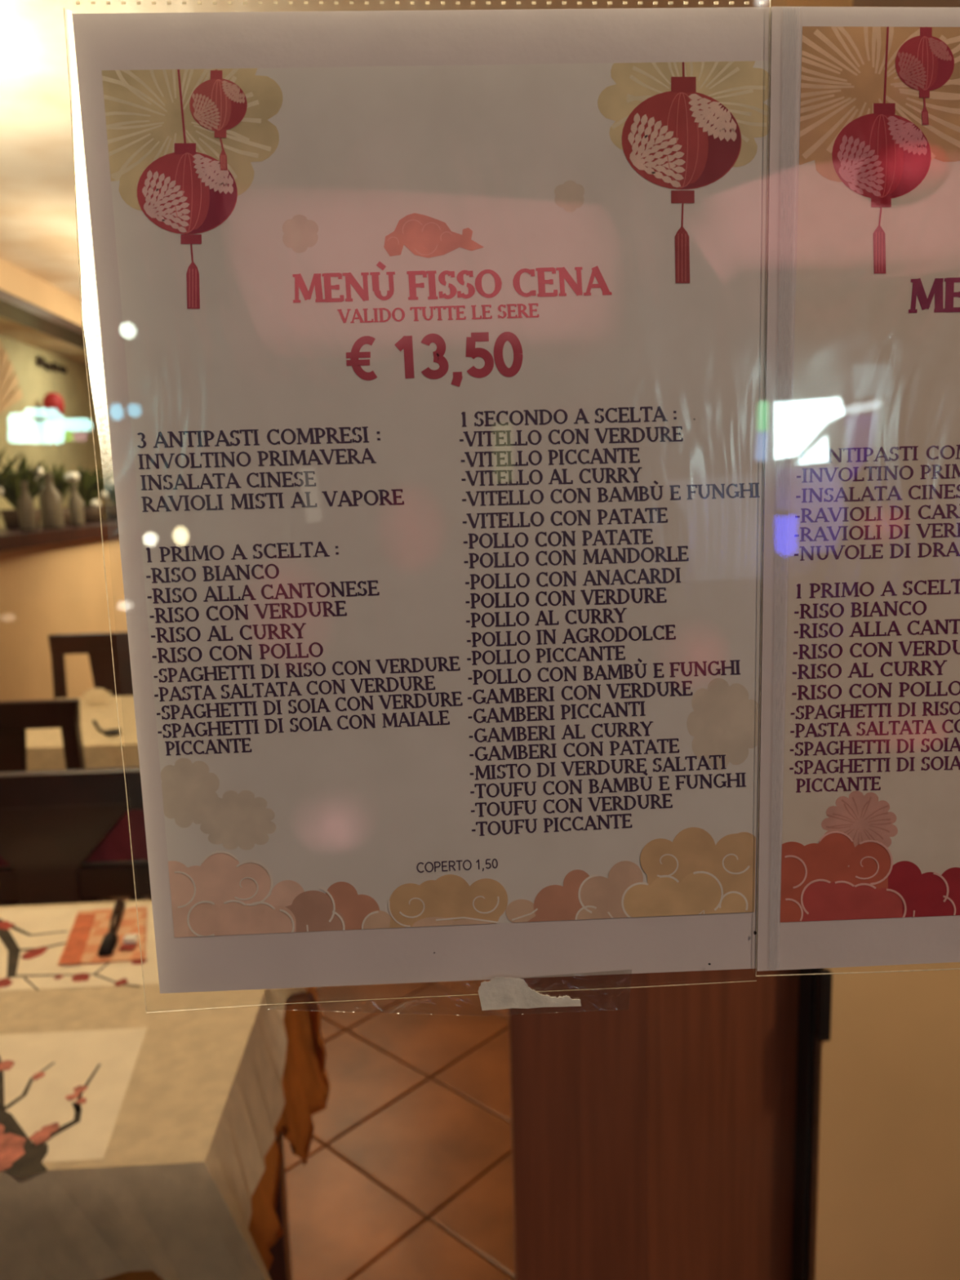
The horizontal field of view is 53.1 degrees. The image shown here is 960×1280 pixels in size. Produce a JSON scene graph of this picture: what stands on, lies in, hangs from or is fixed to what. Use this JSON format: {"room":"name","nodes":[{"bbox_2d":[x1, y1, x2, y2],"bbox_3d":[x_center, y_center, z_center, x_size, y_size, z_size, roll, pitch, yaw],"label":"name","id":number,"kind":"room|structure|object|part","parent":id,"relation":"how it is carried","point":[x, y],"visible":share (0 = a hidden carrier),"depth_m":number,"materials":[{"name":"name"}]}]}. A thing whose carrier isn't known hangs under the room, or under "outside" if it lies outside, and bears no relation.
{"room":"restaurant entrance","nodes":[
{"label":"restaurant entrance","id":0,"kind":"room"},
{"bbox_2d":[0,334,114,527],"bbox_3d":[-2.711,-0.291,3.949,0.120,2.400,7.500,-2,9,-2],"label":"wall niche","id":1,"kind":"object","parent":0,"point":[24,426],"depth_m":6.17,"materials":[{"name":"beige paint"}]},
{"bbox_2d":[0,342,22,413],"bbox_3d":[-2.719,-1.497,5.407,0.010,0.523,0.603,-2,9,-2],"label":"wall fan","id":2,"kind":"object","parent":1,"relation":"attached to","point":[6,371],"visible":1,"depth_m":5.52,"materials":[{"name":"paper"}]},
{"bbox_2d":[36,355,66,373],"bbox_3d":[-2.765,-1.770,6.208,0.012,0.070,0.467,-2,9,-2],"label":"wall ornament","id":3,"kind":"object","parent":1,"relation":"attached to","point":[41,362],"visible":1,"depth_m":6.14,"materials":[{"name":"black"}]},
{"bbox_2d":[42,392,64,420],"bbox_3d":[-2.663,-1.459,5.995,0.124,0.170,0.124,-2,9,-2],"label":"paper lantern","id":4,"kind":"object","parent":1,"relation":"hanging from","point":[53,405],"visible":1,"depth_m":5.95,"materials":[{"name":"red paper"}]},
{"bbox_2d":[0,257,127,701],"bbox_3d":[-1.902,-0.318,3.977,0.160,2.399,7.500,-2,9,-2],"label":"wall","id":5,"kind":"structure","parent":0,"point":[60,588],"depth_m":4.14,"materials":[{"name":"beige paint"}]},
{"bbox_3d":[-1.952,-1.427,4.308,0.160,0.037,6.500,-2,9,-2],"label":"rail","id":6,"kind":"part","parent":5,"relation":"part of","materials":[{"name":"brown wood"}]},
{"bbox_2d":[0,518,118,551],"bbox_3d":[-2.125,-0.486,4.448,0.600,0.055,6.500,-2,9,-2],"label":"shelf","id":7,"kind":"object","parent":5,"relation":"attached to","point":[10,539],"depth_m":4.15,"materials":[{"name":"brown wood"}]},
{"bbox_2d":[0,445,28,496],"bbox_3d":[-2.121,-0.653,4.074,0.377,0.392,0.379,1,9,15],"label":"potted plant","id":8,"kind":"object","parent":7,"relation":"on","point":[6,468],"visible":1,"depth_m":4.10,"materials":[{"name":"green plant"}]},
{"bbox_3d":[-2.063,-0.634,4.099,0.056,0.048,0.053,-2,9,-2],"label":"white flower","id":9,"kind":"part","parent":8,"relation":"part of","materials":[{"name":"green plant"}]},
{"bbox_2d":[17,481,36,531],"bbox_3d":[-1.924,-0.566,4.071,0.064,0.210,0.064,-2,9,-2],"label":"bottle","id":10,"kind":"object","parent":7,"relation":"on","point":[26,508],"visible":0.99,"depth_m":4.05,"materials":[{"name":"beige ceramic"}]},
{"bbox_2d":[0,452,53,528],"bbox_3d":[-2.148,-0.701,4.489,0.356,0.358,0.344,-2,9,-2],"label":"potted plant","id":11,"kind":"object","parent":7,"relation":"on","point":[11,488],"visible":0.64,"depth_m":4.46,"materials":[{"name":"green plant"}]},
{"bbox_3d":[-2.160,-0.570,4.527,0.180,0.090,0.180,-2,9,-2],"label":"pot","id":12,"kind":"part","parent":11,"relation":"part of","materials":[{"name":"brown ceramic"}]},
{"bbox_3d":[-2.061,-0.782,4.475,0.056,0.048,0.053,-2,9,-2],"label":"white flower","id":13,"kind":"part","parent":11,"relation":"part of","materials":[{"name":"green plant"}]},
{"bbox_2d":[38,473,64,529],"bbox_3d":[-1.935,-0.625,4.326,0.096,0.248,0.096,-2,9,-2],"label":"bottle","id":14,"kind":"object","parent":7,"relation":"on","point":[51,505],"visible":0.98,"depth_m":4.30,"materials":[{"name":"beige ceramic"}]},
{"bbox_2d":[37,462,83,525],"bbox_3d":[-2.185,-0.747,4.910,0.287,0.321,0.332,3,10,26],"label":"potted plant","id":15,"kind":"object","parent":7,"relation":"on","point":[61,481],"visible":0.42,"depth_m":4.88,"materials":[{"name":"green plant"}]},
{"bbox_3d":[-2.177,-0.635,4.940,0.180,0.090,0.180,-2,9,-2],"label":"pot","id":16,"kind":"part","parent":15,"relation":"part of","materials":[{"name":"brown ceramic"}]},
{"bbox_3d":[-2.091,-0.829,4.895,0.056,0.048,0.053,-2,9,-2],"label":"white flower","id":17,"kind":"part","parent":15,"relation":"part of","materials":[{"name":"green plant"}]},
{"bbox_3d":[-2.065,-0.830,4.883,0.056,0.048,0.053,-2,9,-2],"label":"white flower","id":18,"kind":"part","parent":15,"relation":"part of","materials":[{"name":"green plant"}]},
{"bbox_2d":[68,483,84,526],"bbox_3d":[-1.946,-0.651,4.623,0.064,0.207,0.064,-2,9,-2],"label":"bottle","id":19,"kind":"object","parent":7,"relation":"on","point":[75,501],"visible":0.96,"depth_m":4.60,"materials":[{"name":"beige ceramic"}]},
{"bbox_2d":[66,465,114,523],"bbox_3d":[-2.191,-0.823,5.388,0.311,0.323,0.359,-5,9,-18],"label":"potted plant","id":20,"kind":"object","parent":7,"relation":"on","point":[87,488],"visible":0.75,"depth_m":5.32,"materials":[{"name":"green plant"}]},
{"bbox_3d":[-2.195,-0.705,5.386,0.180,0.090,0.180,-2,9,-2],"label":"pot","id":21,"kind":"part","parent":20,"relation":"part of","materials":[{"name":"brown ceramic"}]},
{"bbox_3d":[-2.107,-0.747,5.267,0.056,0.048,0.053,-2,9,-2],"label":"white flower","id":22,"kind":"part","parent":20,"relation":"part of","materials":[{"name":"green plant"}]},
{"bbox_3d":[-2.121,-0.819,5.408,0.056,0.048,0.053,-2,9,-2],"label":"white flower","id":23,"kind":"part","parent":20,"relation":"part of","materials":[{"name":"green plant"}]},
{"bbox_3d":[-2.086,-0.902,5.439,0.056,0.048,0.053,-2,9,-2],"label":"white flower","id":24,"kind":"part","parent":20,"relation":"part of","materials":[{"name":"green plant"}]},
{"bbox_2d":[100,469,117,519],"bbox_3d":[-2.215,-0.898,5.863,0.289,0.325,0.367,-2,9,-2],"label":"potted plant","id":25,"kind":"object","parent":7,"relation":"on","point":[110,511],"visible":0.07,"depth_m":5.82,"materials":[{"name":"green plant"}]},
{"bbox_3d":[-2.216,-0.784,5.892,0.180,0.090,0.180,-2,9,-2],"label":"pot","id":26,"kind":"part","parent":25,"relation":"part of","materials":[{"name":"brown ceramic"}]},
{"bbox_2d":[104,728,121,734],"bbox_3d":[-1.097,0.275,2.874,0.048,0.007,0.047,-2,9,-2],"label":"bowl","id":27,"kind":"object","parent":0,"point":[110,731],"depth_m":2.88,"materials":[{"name":"black rubber"}]},
{"bbox_2d":[100,859,515,1279],"bbox_3d":[-0.320,0.828,4.220,4.800,0.030,7.500,-2,9,-2],"label":"floor","id":28,"kind":"structure","parent":0,"point":[406,1174],"depth_m":2.16,"materials":[{"name":"tile"}]},
{"bbox_2d":[0,898,80,906],"bbox_3d":[-1.121,0.625,3.163,0.720,0.744,0.680,-2,9,-2],"label":"dining table","id":29,"kind":"object","parent":28,"relation":"on","point":[16,903],"visible":0.02,"depth_m":2.86,"materials":[{"name":"brown wood"}]},
{"bbox_3d":[-1.414,0.692,2.873,0.050,0.720,0.050,-2,9,-2],"label":"leg","id":30,"kind":"part","parent":29,"relation":"part of","materials":[{"name":"brown wood"}]},
{"bbox_2d":[26,695,139,771],"bbox_3d":[-1.128,0.373,3.124,0.800,0.251,0.760,-2,9,-2],"label":"tablecloth","id":31,"kind":"object","parent":29,"relation":"on","point":[44,746],"visible":0.18,"depth_m":2.82,"materials":[{"name":"beige fabric"}]},
{"bbox_2d":[80,688,114,704],"bbox_3d":[-1.317,0.193,3.302,0.119,0.055,0.009,-2,9,-2],"label":"napkin","id":32,"kind":"object","parent":31,"relation":"on","point":[94,695],"visible":1,"depth_m":3.30,"materials":[{"name":"fabric"}]},
{"bbox_2d":[92,720,121,735],"bbox_3d":[-1.155,0.269,2.941,0.047,0.013,0.225,-9,12,-40],"label":"spoon","id":33,"kind":"object","parent":31,"relation":"on","point":[110,731],"visible":0.97,"depth_m":2.89,"materials":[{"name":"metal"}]},
{"bbox_3d":[-1.170,0.269,2.951,0.019,0.010,0.193,-7,11,-31],"label":"handle","id":34,"kind":"part","parent":33,"relation":"part of","materials":[{"name":"black rubber"}]},
{"bbox_2d":[0,697,146,902],"bbox_3d":[-1.277,0.594,2.745,0.498,0.945,0.464,-2,9,-2],"label":"dining chair","id":35,"kind":"object","parent":28,"relation":"on","point":[16,717],"visible":0.22,"depth_m":2.47,"materials":[{"name":"black wood"}]},
{"bbox_3d":[-1.281,0.197,2.473,0.498,0.075,0.040,-2,9,-2],"label":"rail","id":36,"kind":"part","parent":35,"relation":"part of","materials":[{"name":"black wood"}]},
{"bbox_3d":[-1.060,0.408,2.539,0.044,0.525,0.105,-4,9,-12],"label":"post","id":37,"kind":"part","parent":35,"relation":"part of","materials":[{"name":"black wood"}]},
{"bbox_3d":[-1.054,0.871,2.637,0.040,0.420,0.040,-2,9,-2],"label":"leg","id":38,"kind":"part","parent":35,"relation":"part of","materials":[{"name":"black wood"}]},
{"bbox_3d":[-1.069,0.813,3.002,0.040,0.420,0.040,-2,9,-2],"label":"leg","id":39,"kind":"part","parent":35,"relation":"part of","materials":[{"name":"black wood"}]},
{"bbox_2d":[0,766,151,905],"bbox_3d":[-0.799,0.748,1.678,0.498,0.945,0.464,-2,9,-2],"label":"dining chair","id":40,"kind":"object","parent":28,"relation":"on","point":[53,822],"visible":0.16,"depth_m":1.80,"materials":[{"name":"black wood"}]},
{"bbox_3d":[-0.820,0.287,1.815,0.498,0.075,0.040,-2,9,-2],"label":"rail","id":41,"kind":"part","parent":40,"relation":"part of","materials":[{"name":"black wood"}]},
{"bbox_3d":[-0.814,0.463,1.833,0.420,0.062,0.030,-2,9,-2],"label":"rail","id":42,"kind":"part","parent":40,"relation":"part of","materials":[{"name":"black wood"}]},
{"bbox_2d":[48,631,151,899],"bbox_3d":[-1.380,0.471,3.546,0.498,0.945,0.464,-2,9,-2],"label":"dining chair","id":43,"kind":"object","parent":28,"relation":"on","point":[98,647],"visible":0.09,"depth_m":3.67,"materials":[{"name":"black wood"}]},
{"bbox_3d":[-1.609,0.242,3.687,0.044,0.525,0.105,-4,9,-12],"label":"post","id":44,"kind":"part","parent":43,"relation":"part of","materials":[{"name":"black wood"}]},
{"bbox_3d":[-1.400,0.009,3.683,0.498,0.075,0.040,-2,9,-2],"label":"rail","id":45,"kind":"part","parent":43,"relation":"part of","materials":[{"name":"black wood"}]},
{"bbox_2d":[267,1130,292,1279],"bbox_3d":[-0.671,0.889,1.407,0.717,0.744,0.660,-2,9,-2],"label":"dining table","id":46,"kind":"object","parent":28,"relation":"on","point":[280,1268],"visible":0.02,"depth_m":1.71,"materials":[{"name":"brown wood"}]},
{"bbox_2d":[102,986,329,1279],"bbox_3d":[-0.648,0.697,1.383,0.794,0.366,0.726,-2,9,-2],"label":"tablecloth","id":47,"kind":"object","parent":46,"relation":"on","point":[305,1083],"visible":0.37,"depth_m":1.50,"materials":[{"name":"orange fabric"}]},
{"bbox_2d":[0,899,320,1279],"bbox_3d":[-0.641,0.610,1.353,0.833,0.192,0.763,-2,9,-2],"label":"tablecloth","id":48,"kind":"object","parent":47,"relation":"on","point":[172,1188],"visible":0.56,"depth_m":1.06,"materials":[{"name":"beige fabric"}]},
{"bbox_2d":[0,1026,147,1179],"bbox_3d":[-0.680,0.547,1.134,0.544,0.001,0.283,-2,9,-2],"label":"placemat","id":49,"kind":"object","parent":48,"relation":"on","point":[62,1094],"visible":1,"depth_m":1.15,"materials":[{"name":"paper"}]},
{"bbox_2d":[0,902,159,991],"bbox_3d":[-0.708,0.487,1.525,0.540,0.001,0.295,-2,9,-2],"label":"placemat","id":50,"kind":"object","parent":48,"relation":"on","point":[33,941],"visible":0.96,"depth_m":1.48,"materials":[{"name":"paper"}]},
{"bbox_2d":[57,906,146,964],"bbox_3d":[-0.600,0.476,1.556,0.129,0.004,0.216,-4,9,-13],"label":"napkin","id":51,"kind":"object","parent":50,"relation":"on","point":[89,928],"visible":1,"depth_m":1.54,"materials":[{"name":"paper"}]},
{"bbox_2d":[97,899,125,956],"bbox_3d":[-0.595,0.468,1.563,0.025,0.024,0.180,-4,9,-12],"label":"table knife","id":52,"kind":"object","parent":51,"relation":"on","point":[109,941],"visible":1,"depth_m":1.52,"materials":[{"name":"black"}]},
{"bbox_3d":[-0.583,0.476,1.508,0.024,0.024,0.064,-3,9,-10],"label":"handle","id":53,"kind":"part","parent":52,"relation":"part of","materials":[{"name":"black plastic"}]},
{"bbox_3d":[-0.605,0.463,1.594,0.018,0.018,0.116,-4,9,-13],"label":"blade","id":54,"kind":"part","parent":52,"relation":"part of","materials":[{"name":"metal"}]},
{"bbox_2d":[119,933,138,950],"bbox_3d":[-0.551,0.473,1.507,0.020,0.012,0.034,-2,9,-2],"label":"chopstick rest","id":55,"kind":"object","parent":51,"relation":"on","point":[130,940],"visible":0.99,"depth_m":1.51,"materials":[{"name":"white ceramic"}]},
{"bbox_2d":[508,968,799,1279],"bbox_3d":[0.261,0.457,1.410,0.445,1.545,0.060,-2,9,-2],"label":"door","id":56,"kind":"structure","parent":28,"relation":"on","point":[653,1128],"depth_m":1.43,"materials":[{"name":"brown wood"}]},
{"bbox_3d":[0.261,0.468,1.419,0.440,1.520,0.035,-2,9,-2],"label":"frame","id":57,"kind":"part","parent":56,"relation":"part of","materials":[{"name":"brown wood"}]},
{"bbox_3d":[0.141,0.456,1.387,0.200,1.440,0.015,-2,9,-2],"label":"panel","id":58,"kind":"part","parent":56,"relation":"part of","materials":[{"name":"brown wood"}]},
{"bbox_3d":[0.360,0.448,1.395,0.239,1.440,0.015,-2,9,-2],"label":"panel","id":59,"kind":"part","parent":56,"relation":"part of","materials":[{"name":"brown wood"}]},
{"bbox_2d":[0,0,763,365],"bbox_3d":[-0.389,-1.602,3.812,4.800,0.100,7.550,-2,9,-2],"label":"ceiling","id":60,"kind":"structure","parent":0,"point":[38,225],"depth_m":2.33,"materials":[{"name":"paint"}]},
{"bbox_2d":[763,0,959,1279],"bbox_3d":[0.829,0.003,1.438,0.743,2.400,0.330,-2,9,-2],"label":"wall pillar","id":61,"kind":"structure","parent":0,"point":[887,1197],"depth_m":1.37,"materials":[{"name":"beige paint"}]},
{"bbox_2d":[791,968,832,1279],"bbox_3d":[0.474,0.532,1.359,0.020,1.400,0.070,-2,9,-2],"label":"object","id":62,"kind":"object","parent":61,"relation":"attached to","point":[815,1003],"visible":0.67,"depth_m":1.38,"materials":[{"name":"black metal"}]},
{"bbox_3d":[-0.204,0.210,0.314,4.800,2.400,0.030,-2,9,-2],"label":"wall","id":63,"kind":"structure","parent":0,"visible":0},
{"bbox_3d":[-0.104,0.205,0.323,2.900,2.400,0.060,-2,9,-2],"label":"window","id":64,"kind":"structure","parent":63,"relation":"in","visible":0},
{"bbox_2d":[63,1,764,1013],"bbox_3d":[-0.011,-0.033,0.299,0.211,0.313,0.001,-2,9,-2],"label":"plastic sleeve","id":65,"kind":"object","parent":64,"relation":"attached to","point":[91,320],"visible":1,"depth_m":0.28,"materials":[{"name":"clear plastic"}]},
{"bbox_2d":[71,7,772,993],"bbox_3d":[-0.008,-0.033,0.299,0.208,0.300,0.001,-2,9,-2],"label":"menu sheet","id":66,"kind":"object","parent":64,"relation":"attached to","point":[442,575],"visible":1,"depth_m":0.30,"materials":[{"name":"paper"}]},
{"bbox_2d":[137,151,237,234],"bbox_3d":[-0.086,-0.131,0.281,0.029,0.023,0.001,-2,9,-2],"label":"print","id":67,"kind":"object","parent":66,"relation":"attached to","point":[167,164],"depth_m":0.28},
{"bbox_2d":[160,757,219,827],"bbox_3d":[-0.093,0.049,0.309,0.018,0.023,0.001,-2,9,-2],"label":"print","id":68,"kind":"object","parent":66,"relation":"attached to","point":[188,788],"depth_m":0.31},
{"bbox_2d":[101,68,283,210],"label":"print","id":69,"kind":"object","parent":66,"relation":"attached to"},
{"bbox_2d":[189,78,247,130],"bbox_3d":[-0.076,-0.155,0.278,0.017,0.014,0.001,-2,9,-2],"label":"print","id":70,"kind":"object","parent":66,"relation":"attached to","point":[205,88],"depth_m":0.28},
{"bbox_2d":[168,853,271,937],"bbox_3d":[-0.085,0.083,0.314,0.033,0.029,0.001,-2,9,-2],"label":"print","id":71,"kind":"object","parent":66,"relation":"attached to","point":[217,880],"depth_m":0.31},
{"bbox_2d":[200,790,275,849],"bbox_3d":[-0.078,0.058,0.311,0.024,0.020,0.001,-2,9,-2],"label":"print","id":72,"kind":"object","parent":66,"relation":"attached to","point":[241,820],"depth_m":0.31},
{"bbox_2d":[187,900,296,937],"bbox_3d":[-0.079,0.091,0.316,0.036,0.012,0.001,-2,9,-2],"label":"print","id":73,"kind":"object","parent":66,"relation":"attached to","point":[206,918],"depth_m":0.32},
{"bbox_2d":[265,880,304,906],"bbox_3d":[-0.065,0.087,0.316,0.015,0.018,0.001,-2,9,-2],"label":"print","id":74,"kind":"object","parent":66,"relation":"attached to","point":[283,894],"depth_m":0.32},
{"bbox_2d":[282,214,318,253],"bbox_3d":[-0.053,-0.120,0.284,0.011,0.011,0.001,-2,9,-2],"label":"print","id":75,"kind":"object","parent":66,"relation":"attached to","point":[300,232],"depth_m":0.28},
{"bbox_2d":[285,890,345,932],"bbox_3d":[-0.056,0.089,0.317,0.023,0.014,0.001,-2,9,-2],"label":"print","id":76,"kind":"object","parent":66,"relation":"attached to","point":[313,908],"depth_m":0.32},
{"bbox_2d":[325,881,379,929],"bbox_3d":[-0.043,0.088,0.317,0.019,0.017,0.001,-2,9,-2],"label":"print","id":77,"kind":"object","parent":66,"relation":"attached to","point":[354,908],"depth_m":0.32},
{"bbox_2d":[363,910,391,928],"bbox_3d":[-0.034,0.092,0.318,0.011,0.006,0.001,-2,9,-2],"label":"print","id":78,"kind":"object","parent":66,"relation":"attached to","point":[381,919],"depth_m":0.32},
{"bbox_2d":[389,874,507,928],"bbox_3d":[-0.011,0.086,0.318,0.040,0.018,0.001,-2,9,-2],"label":"print","id":79,"kind":"object","parent":66,"relation":"attached to","point":[415,900],"depth_m":0.32},
{"bbox_2d":[412,916,492,927],"bbox_3d":[-0.009,0.093,0.319,0.027,0.003,0.001,-2,9,-2],"label":"print","id":80,"kind":"object","parent":66,"relation":"attached to","point":[427,922],"depth_m":0.32},
{"bbox_2d":[505,899,535,922],"bbox_3d":[0.014,0.090,0.319,0.011,0.008,0.001,-2,9,-2],"label":"print","id":81,"kind":"object","parent":66,"relation":"attached to","point":[517,908],"depth_m":0.32},
{"bbox_2d":[528,869,589,921],"bbox_3d":[0.026,0.085,0.319,0.022,0.018,0.001,-2,9,-2],"label":"print","id":82,"kind":"object","parent":66,"relation":"attached to","point":[553,902],"depth_m":0.32},
{"bbox_2d":[554,180,584,212],"bbox_3d":[0.027,-0.132,0.285,0.009,0.009,0.001,-2,9,-2],"label":"print","id":83,"kind":"object","parent":66,"relation":"attached to","point":[569,195],"depth_m":0.29},
{"bbox_2d":[577,907,602,919],"bbox_3d":[0.036,0.091,0.320,0.009,0.004,0.001,-2,9,-2],"label":"print","id":84,"kind":"object","parent":66,"relation":"attached to","point":[584,914],"depth_m":0.32},
{"bbox_2d":[580,860,643,918],"bbox_3d":[0.047,0.083,0.320,0.028,0.020,0.001,-2,9,-2],"label":"print","id":85,"kind":"object","parent":66,"relation":"attached to","point":[610,889],"depth_m":0.32},
{"bbox_2d":[622,91,741,189],"bbox_3d":[0.060,-0.148,0.284,0.036,0.027,0.001,-2,9,-2],"label":"print","id":86,"kind":"object","parent":66,"relation":"attached to","point":[658,106],"depth_m":0.28},
{"bbox_2d":[597,61,770,167],"bbox_3d":[0.060,-0.153,0.283,0.052,0.032,0.001,-2,9,-2],"label":"print","id":87,"kind":"object","parent":66,"relation":"attached to","point":[612,104],"depth_m":0.28},
{"bbox_2d":[623,872,746,917],"bbox_3d":[0.069,0.085,0.321,0.042,0.015,0.001,-2,9,-2],"label":"print","id":88,"kind":"object","parent":66,"relation":"attached to","point":[696,893],"depth_m":0.32},
{"bbox_2d":[640,826,755,912],"bbox_3d":[0.072,0.077,0.320,0.039,0.031,0.001,-2,9,-2],"label":"print","id":89,"kind":"object","parent":66,"relation":"attached to","point":[683,869],"depth_m":0.32},
{"bbox_2d":[686,678,758,770],"bbox_3d":[0.079,0.027,0.312,0.024,0.031,0.001,-2,9,-2],"label":"print","id":90,"kind":"object","parent":66,"relation":"attached to","point":[723,720],"depth_m":0.31},
{"bbox_2d":[478,976,581,1010],"bbox_3d":[0.017,0.118,0.322,0.035,0.012,0.001,-2,9,-2],"label":"tape","id":91,"kind":"object","parent":64,"relation":"attached to","point":[499,993],"visible":1,"depth_m":0.32,"materials":[{"name":"white paper"}]},
{"bbox_2d":[755,0,959,976],"bbox_3d":[0.201,-0.040,0.305,0.226,0.307,0.001,-2,9,-2],"label":"plastic sleeve","id":92,"kind":"object","parent":64,"relation":"attached to","point":[770,0],"visible":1,"depth_m":0.31,"materials":[{"name":"clear plastic"}]},
{"bbox_2d":[756,6,959,971],"bbox_3d":[0.198,-0.039,0.306,0.219,0.300,0.001,-2,9,-2],"label":"menu sheet","id":93,"kind":"object","parent":64,"relation":"attached to","point":[859,862],"visible":1,"depth_m":0.30,"materials":[{"name":"paper"}]},
{"bbox_2d":[780,900,801,922],"bbox_3d":[0.104,0.091,0.322,0.007,0.008,0.001,-2,9,-2],"label":"print","id":94,"kind":"object","parent":93,"relation":"attached to","point":[790,911],"depth_m":0.32},
{"bbox_2d":[780,832,890,921],"bbox_3d":[0.119,0.079,0.321,0.037,0.031,0.001,-2,9,-2],"label":"print","id":95,"kind":"object","parent":93,"relation":"attached to","point":[829,859],"depth_m":0.32},
{"bbox_2d":[802,880,902,921],"bbox_3d":[0.125,0.087,0.323,0.035,0.015,0.001,-2,9,-2],"label":"print","id":96,"kind":"object","parent":93,"relation":"attached to","point":[823,900],"depth_m":0.32},
{"bbox_2d":[821,791,897,847],"bbox_3d":[0.126,0.061,0.319,0.026,0.022,0.001,-2,9,-2],"label":"print","id":97,"kind":"object","parent":93,"relation":"attached to","point":[860,800],"depth_m":0.32},
{"bbox_2d":[799,26,959,182],"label":"print","id":98,"kind":"object","parent":93,"relation":"attached to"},
{"bbox_2d":[831,113,931,198],"bbox_3d":[0.120,-0.144,0.286,0.030,0.024,0.001,-2,9,-2],"label":"print","id":99,"kind":"object","parent":93,"relation":"attached to","point":[860,127],"depth_m":0.29},
{"bbox_2d":[888,860,921,891],"bbox_3d":[0.141,0.083,0.323,0.015,0.018,0.001,-2,9,-2],"label":"print","id":100,"kind":"object","parent":93,"relation":"attached to","point":[902,872],"depth_m":0.32},
{"bbox_2d":[895,35,954,90],"bbox_3d":[0.131,-0.170,0.283,0.018,0.015,0.001,-2,9,-2],"label":"print","id":101,"kind":"object","parent":93,"relation":"attached to","point":[911,46],"depth_m":0.28},
{"bbox_2d":[896,871,958,917],"bbox_3d":[0.151,0.086,0.323,0.022,0.016,0.001,-2,9,-2],"label":"print","id":102,"kind":"object","parent":93,"relation":"attached to","point":[924,895],"depth_m":0.32},
{"bbox_2d":[941,866,959,915],"bbox_3d":[0.164,0.085,0.324,0.019,0.017,0.001,-2,9,-2],"label":"print","id":103,"kind":"object","parent":93,"relation":"attached to","point":[952,875],"depth_m":0.32}
]}

